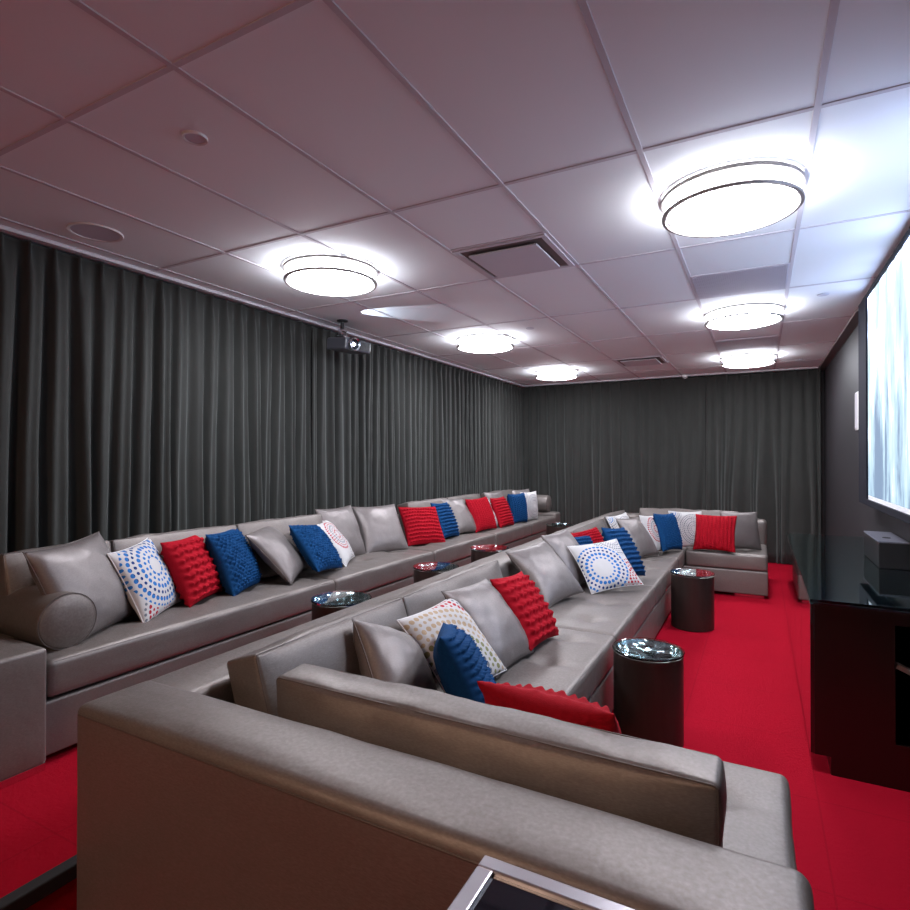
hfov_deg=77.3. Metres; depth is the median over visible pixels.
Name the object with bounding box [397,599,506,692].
pillow
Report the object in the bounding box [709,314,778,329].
diffuser
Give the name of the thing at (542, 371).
diffuser
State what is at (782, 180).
diffuser
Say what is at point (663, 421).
velvet curtain
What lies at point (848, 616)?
credenza
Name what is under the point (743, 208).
diffuser
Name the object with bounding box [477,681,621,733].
ruffled pillow
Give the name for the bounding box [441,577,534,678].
satin pillow
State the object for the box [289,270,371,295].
diffuser
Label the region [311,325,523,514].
velvet curtain
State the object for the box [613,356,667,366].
ceiling vent
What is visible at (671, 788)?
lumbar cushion
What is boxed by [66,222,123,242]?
ceiling speaker
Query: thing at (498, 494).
satin pillow
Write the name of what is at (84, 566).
satin pillow
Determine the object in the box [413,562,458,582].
table
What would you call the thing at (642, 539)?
satin pillow
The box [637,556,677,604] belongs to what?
seat cushion
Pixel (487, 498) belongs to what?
pillow
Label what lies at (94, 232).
speaker grille
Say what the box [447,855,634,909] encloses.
side table
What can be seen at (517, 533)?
seat cushion
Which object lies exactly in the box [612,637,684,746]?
table
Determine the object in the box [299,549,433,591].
seat cushion
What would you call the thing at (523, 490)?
satin pillow
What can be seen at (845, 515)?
wall
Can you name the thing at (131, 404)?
velvet curtain
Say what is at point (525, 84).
ceiling
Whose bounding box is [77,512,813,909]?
sectional sofa
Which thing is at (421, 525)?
ruffled pillow
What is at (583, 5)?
ceiling grid
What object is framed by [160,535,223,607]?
ruffled pillow
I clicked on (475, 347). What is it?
diffuser
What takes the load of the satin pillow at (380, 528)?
on the sectional sofa at (43, 690)
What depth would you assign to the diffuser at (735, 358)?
6.77 m
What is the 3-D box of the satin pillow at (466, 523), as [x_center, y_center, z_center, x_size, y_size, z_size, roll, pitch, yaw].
[0.052,0.706,6.661,0.286,0.414,0.491,0,0,35]
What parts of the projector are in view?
len glass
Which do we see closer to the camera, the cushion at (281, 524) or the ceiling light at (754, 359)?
the cushion at (281, 524)
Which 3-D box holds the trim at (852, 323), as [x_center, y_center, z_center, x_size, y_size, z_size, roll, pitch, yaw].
[2.183,-1.223,2.479,0.085,0.028,12.420,0,0,28]
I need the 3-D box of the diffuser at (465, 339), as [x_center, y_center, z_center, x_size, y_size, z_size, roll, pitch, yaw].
[0.318,-1.170,5.961,0.540,0.075,0.540,0,0,28]
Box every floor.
[0,744,76,909]
[611,562,909,909]
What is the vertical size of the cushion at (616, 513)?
0.431 m
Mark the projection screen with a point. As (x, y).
(884, 311)
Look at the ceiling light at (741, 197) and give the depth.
2.54 m
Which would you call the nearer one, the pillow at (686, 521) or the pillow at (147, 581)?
the pillow at (147, 581)
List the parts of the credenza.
door, door, door, door, glass, panel, angled rail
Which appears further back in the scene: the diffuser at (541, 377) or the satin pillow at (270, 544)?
the diffuser at (541, 377)
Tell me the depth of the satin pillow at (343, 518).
5.03 m
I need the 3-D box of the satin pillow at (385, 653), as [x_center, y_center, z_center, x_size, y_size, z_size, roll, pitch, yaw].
[-0.232,0.867,2.275,0.301,0.448,0.479,0,0,35]
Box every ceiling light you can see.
[283,254,376,296]
[456,333,514,352]
[535,368,577,379]
[661,160,805,237]
[704,302,783,329]
[721,352,776,367]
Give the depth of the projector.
5.14 m
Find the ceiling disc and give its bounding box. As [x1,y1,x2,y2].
[181,130,207,145]
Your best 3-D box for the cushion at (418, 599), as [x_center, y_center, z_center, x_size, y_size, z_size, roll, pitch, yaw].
[0.004,0.870,3.159,0.270,0.418,1.115,0,0,28]
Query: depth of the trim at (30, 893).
1.79 m
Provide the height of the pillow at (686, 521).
0.426 m
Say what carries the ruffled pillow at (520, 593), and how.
on the sectional sofa at (190, 797)
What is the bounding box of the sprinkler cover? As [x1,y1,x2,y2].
[817,293,828,296]
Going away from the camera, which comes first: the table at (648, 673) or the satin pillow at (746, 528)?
the table at (648, 673)
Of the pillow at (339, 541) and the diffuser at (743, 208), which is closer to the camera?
the diffuser at (743, 208)
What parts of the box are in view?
box lid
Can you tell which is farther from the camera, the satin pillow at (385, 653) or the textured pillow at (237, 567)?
the textured pillow at (237, 567)
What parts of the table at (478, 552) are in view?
glass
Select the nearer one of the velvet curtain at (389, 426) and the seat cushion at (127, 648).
the seat cushion at (127, 648)
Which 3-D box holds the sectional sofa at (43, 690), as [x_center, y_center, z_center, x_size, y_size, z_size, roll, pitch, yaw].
[-0.532,1.008,5.610,0.847,0.724,7.844,0,0,28]
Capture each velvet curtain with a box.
[0,232,311,554]
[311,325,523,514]
[522,382,620,524]
[618,376,708,512]
[706,369,820,563]
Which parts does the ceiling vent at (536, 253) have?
plate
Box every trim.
[0,0,909,386]
[0,225,818,387]
[0,854,76,909]
[817,226,909,370]
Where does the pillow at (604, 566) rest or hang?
on the sectional sofa at (190, 797)
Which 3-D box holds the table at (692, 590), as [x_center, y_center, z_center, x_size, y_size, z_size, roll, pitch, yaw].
[2.114,1.286,5.066,0.368,0.483,0.368,0,0,28]
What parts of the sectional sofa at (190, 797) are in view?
frame, frame, frame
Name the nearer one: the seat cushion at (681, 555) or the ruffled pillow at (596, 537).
the ruffled pillow at (596, 537)
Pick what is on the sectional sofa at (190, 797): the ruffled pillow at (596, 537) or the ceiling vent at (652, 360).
the ruffled pillow at (596, 537)
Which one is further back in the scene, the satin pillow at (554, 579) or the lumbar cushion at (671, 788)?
the satin pillow at (554, 579)
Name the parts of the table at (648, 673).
glass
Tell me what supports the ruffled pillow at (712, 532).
on the sectional sofa at (190, 797)
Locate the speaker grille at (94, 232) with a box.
[70,224,119,240]
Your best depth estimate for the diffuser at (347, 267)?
3.54 m
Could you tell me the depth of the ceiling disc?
2.21 m
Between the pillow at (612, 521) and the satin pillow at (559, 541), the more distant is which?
the pillow at (612, 521)
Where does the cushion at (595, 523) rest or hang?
on the sectional sofa at (190, 797)
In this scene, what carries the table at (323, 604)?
on the floor at (38, 812)
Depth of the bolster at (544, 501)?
8.77 m
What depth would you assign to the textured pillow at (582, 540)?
4.89 m
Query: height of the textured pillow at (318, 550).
0.374 m
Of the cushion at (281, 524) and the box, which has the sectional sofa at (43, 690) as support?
the cushion at (281, 524)
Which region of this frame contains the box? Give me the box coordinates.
[863,531,909,569]
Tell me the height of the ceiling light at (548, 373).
0.118 m
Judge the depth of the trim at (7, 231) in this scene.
4.38 m
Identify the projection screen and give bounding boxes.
[858,227,909,523]
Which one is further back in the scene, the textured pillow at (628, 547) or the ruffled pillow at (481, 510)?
the ruffled pillow at (481, 510)
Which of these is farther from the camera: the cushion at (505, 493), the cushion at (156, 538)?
the cushion at (505, 493)
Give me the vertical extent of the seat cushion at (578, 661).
0.207 m
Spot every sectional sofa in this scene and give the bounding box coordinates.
[0,511,559,789]
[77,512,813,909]
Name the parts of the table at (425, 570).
glass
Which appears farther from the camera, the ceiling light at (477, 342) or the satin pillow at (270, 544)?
the ceiling light at (477, 342)
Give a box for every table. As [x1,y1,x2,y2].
[311,591,371,619]
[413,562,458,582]
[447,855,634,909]
[470,544,508,562]
[546,523,574,534]
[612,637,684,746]
[670,568,714,631]
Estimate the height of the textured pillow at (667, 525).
0.422 m
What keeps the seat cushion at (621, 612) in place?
on the sectional sofa at (190, 797)
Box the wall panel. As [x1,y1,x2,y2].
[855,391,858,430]
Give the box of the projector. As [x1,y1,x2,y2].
[327,319,370,353]
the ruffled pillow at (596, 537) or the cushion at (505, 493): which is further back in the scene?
the cushion at (505, 493)
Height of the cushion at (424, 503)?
0.447 m
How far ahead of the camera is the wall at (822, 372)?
7.94 m
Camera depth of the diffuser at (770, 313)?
4.64 m
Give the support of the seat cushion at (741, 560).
on the sectional sofa at (190, 797)
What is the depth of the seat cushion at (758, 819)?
1.65 m
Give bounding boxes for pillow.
[22,531,136,647]
[107,538,181,622]
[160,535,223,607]
[205,528,261,595]
[245,526,307,584]
[289,525,342,571]
[315,505,365,555]
[317,520,354,566]
[351,504,408,552]
[352,618,436,690]
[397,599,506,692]
[398,507,445,545]
[430,502,459,537]
[433,622,495,702]
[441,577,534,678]
[442,498,475,532]
[465,497,496,532]
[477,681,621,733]
[483,490,502,500]
[487,498,498,525]
[490,496,513,527]
[490,572,558,650]
[505,540,583,608]
[507,492,527,522]
[508,489,528,493]
[520,491,537,519]
[541,529,585,583]
[567,539,643,593]
[571,527,604,543]
[574,535,592,544]
[601,527,645,575]
[606,512,628,528]
[616,516,658,556]
[639,515,661,550]
[653,513,682,551]
[668,511,701,546]
[693,514,736,551]
[719,511,761,549]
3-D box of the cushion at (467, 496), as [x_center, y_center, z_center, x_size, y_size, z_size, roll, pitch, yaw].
[0.099,0.721,7.096,0.246,0.449,0.906,0,0,28]
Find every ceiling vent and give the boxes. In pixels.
[452,233,574,279]
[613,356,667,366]
[691,264,788,298]
[716,336,777,350]
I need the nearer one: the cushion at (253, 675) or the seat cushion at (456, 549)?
the cushion at (253, 675)
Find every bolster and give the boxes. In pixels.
[0,585,96,649]
[537,495,551,511]
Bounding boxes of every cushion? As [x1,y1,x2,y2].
[0,540,111,639]
[16,575,334,696]
[110,525,236,588]
[227,598,406,715]
[236,514,322,579]
[276,663,726,847]
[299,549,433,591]
[382,560,502,616]
[397,498,446,541]
[407,532,494,562]
[432,628,614,699]
[447,494,480,501]
[477,523,530,544]
[481,489,512,500]
[517,516,555,534]
[549,581,654,640]
[568,519,605,536]
[594,510,624,527]
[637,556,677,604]
[639,508,735,517]
[646,547,687,567]
[685,544,767,571]
[723,762,796,869]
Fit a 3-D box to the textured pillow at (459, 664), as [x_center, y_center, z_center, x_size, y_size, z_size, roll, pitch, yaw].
[0.047,0.877,2.230,0.272,0.437,0.454,0,0,6]
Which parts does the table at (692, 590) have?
glass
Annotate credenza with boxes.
[786,533,909,791]
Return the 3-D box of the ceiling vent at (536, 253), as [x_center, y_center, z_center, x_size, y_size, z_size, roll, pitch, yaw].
[0.378,-1.216,3.551,0.586,0.027,0.586,0,0,28]
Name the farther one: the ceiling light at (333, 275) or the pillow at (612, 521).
the pillow at (612, 521)
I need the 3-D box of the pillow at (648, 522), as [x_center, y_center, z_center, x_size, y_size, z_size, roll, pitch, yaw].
[2.149,0.853,6.173,0.434,0.420,0.178,0,0,-43]
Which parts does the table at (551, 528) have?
glass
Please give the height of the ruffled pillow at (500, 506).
0.371 m
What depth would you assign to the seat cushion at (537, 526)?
8.07 m
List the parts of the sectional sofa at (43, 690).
arm, arm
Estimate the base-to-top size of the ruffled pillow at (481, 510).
0.403 m
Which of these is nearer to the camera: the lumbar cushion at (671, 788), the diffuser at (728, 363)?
the lumbar cushion at (671, 788)
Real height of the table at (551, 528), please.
0.483 m
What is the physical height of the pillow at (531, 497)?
0.413 m
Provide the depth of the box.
3.46 m
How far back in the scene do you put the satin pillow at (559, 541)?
4.55 m
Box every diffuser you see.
[289,257,371,281]
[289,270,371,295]
[460,335,510,343]
[460,342,510,352]
[538,369,575,374]
[538,375,575,379]
[669,166,796,215]
[669,184,795,234]
[708,305,779,323]
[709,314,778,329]
[724,354,772,362]
[724,360,772,367]
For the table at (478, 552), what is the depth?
5.36 m
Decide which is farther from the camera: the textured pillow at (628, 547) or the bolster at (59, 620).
the textured pillow at (628, 547)
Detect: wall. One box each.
[310,333,311,462]
[524,369,824,534]
[824,325,909,542]
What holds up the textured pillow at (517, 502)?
on the sectional sofa at (43, 690)
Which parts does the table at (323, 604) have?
glass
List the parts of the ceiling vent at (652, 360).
plate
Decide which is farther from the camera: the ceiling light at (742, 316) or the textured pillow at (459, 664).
the ceiling light at (742, 316)
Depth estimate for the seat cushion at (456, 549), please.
5.91 m
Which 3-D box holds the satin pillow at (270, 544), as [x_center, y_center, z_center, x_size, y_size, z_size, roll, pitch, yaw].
[-1.276,0.702,4.116,0.318,0.375,0.485,0,0,0]
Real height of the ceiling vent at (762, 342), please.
0.009 m
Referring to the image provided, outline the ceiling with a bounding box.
[0,0,909,386]
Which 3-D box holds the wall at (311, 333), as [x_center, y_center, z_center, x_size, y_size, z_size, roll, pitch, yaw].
[-1.826,0.150,4.618,0.100,2.750,12.420,0,0,28]
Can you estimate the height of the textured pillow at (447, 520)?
0.394 m
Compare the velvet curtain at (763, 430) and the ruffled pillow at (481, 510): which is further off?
the velvet curtain at (763, 430)
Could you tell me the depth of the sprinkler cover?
4.32 m
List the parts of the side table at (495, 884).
glass panel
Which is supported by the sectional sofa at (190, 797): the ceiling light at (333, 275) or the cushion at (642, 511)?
the cushion at (642, 511)
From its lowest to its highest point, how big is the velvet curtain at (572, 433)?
2.556 m
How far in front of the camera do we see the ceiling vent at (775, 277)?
4.02 m
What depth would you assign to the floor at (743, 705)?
2.94 m
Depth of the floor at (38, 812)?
2.07 m
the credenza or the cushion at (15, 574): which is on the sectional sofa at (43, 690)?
the cushion at (15, 574)

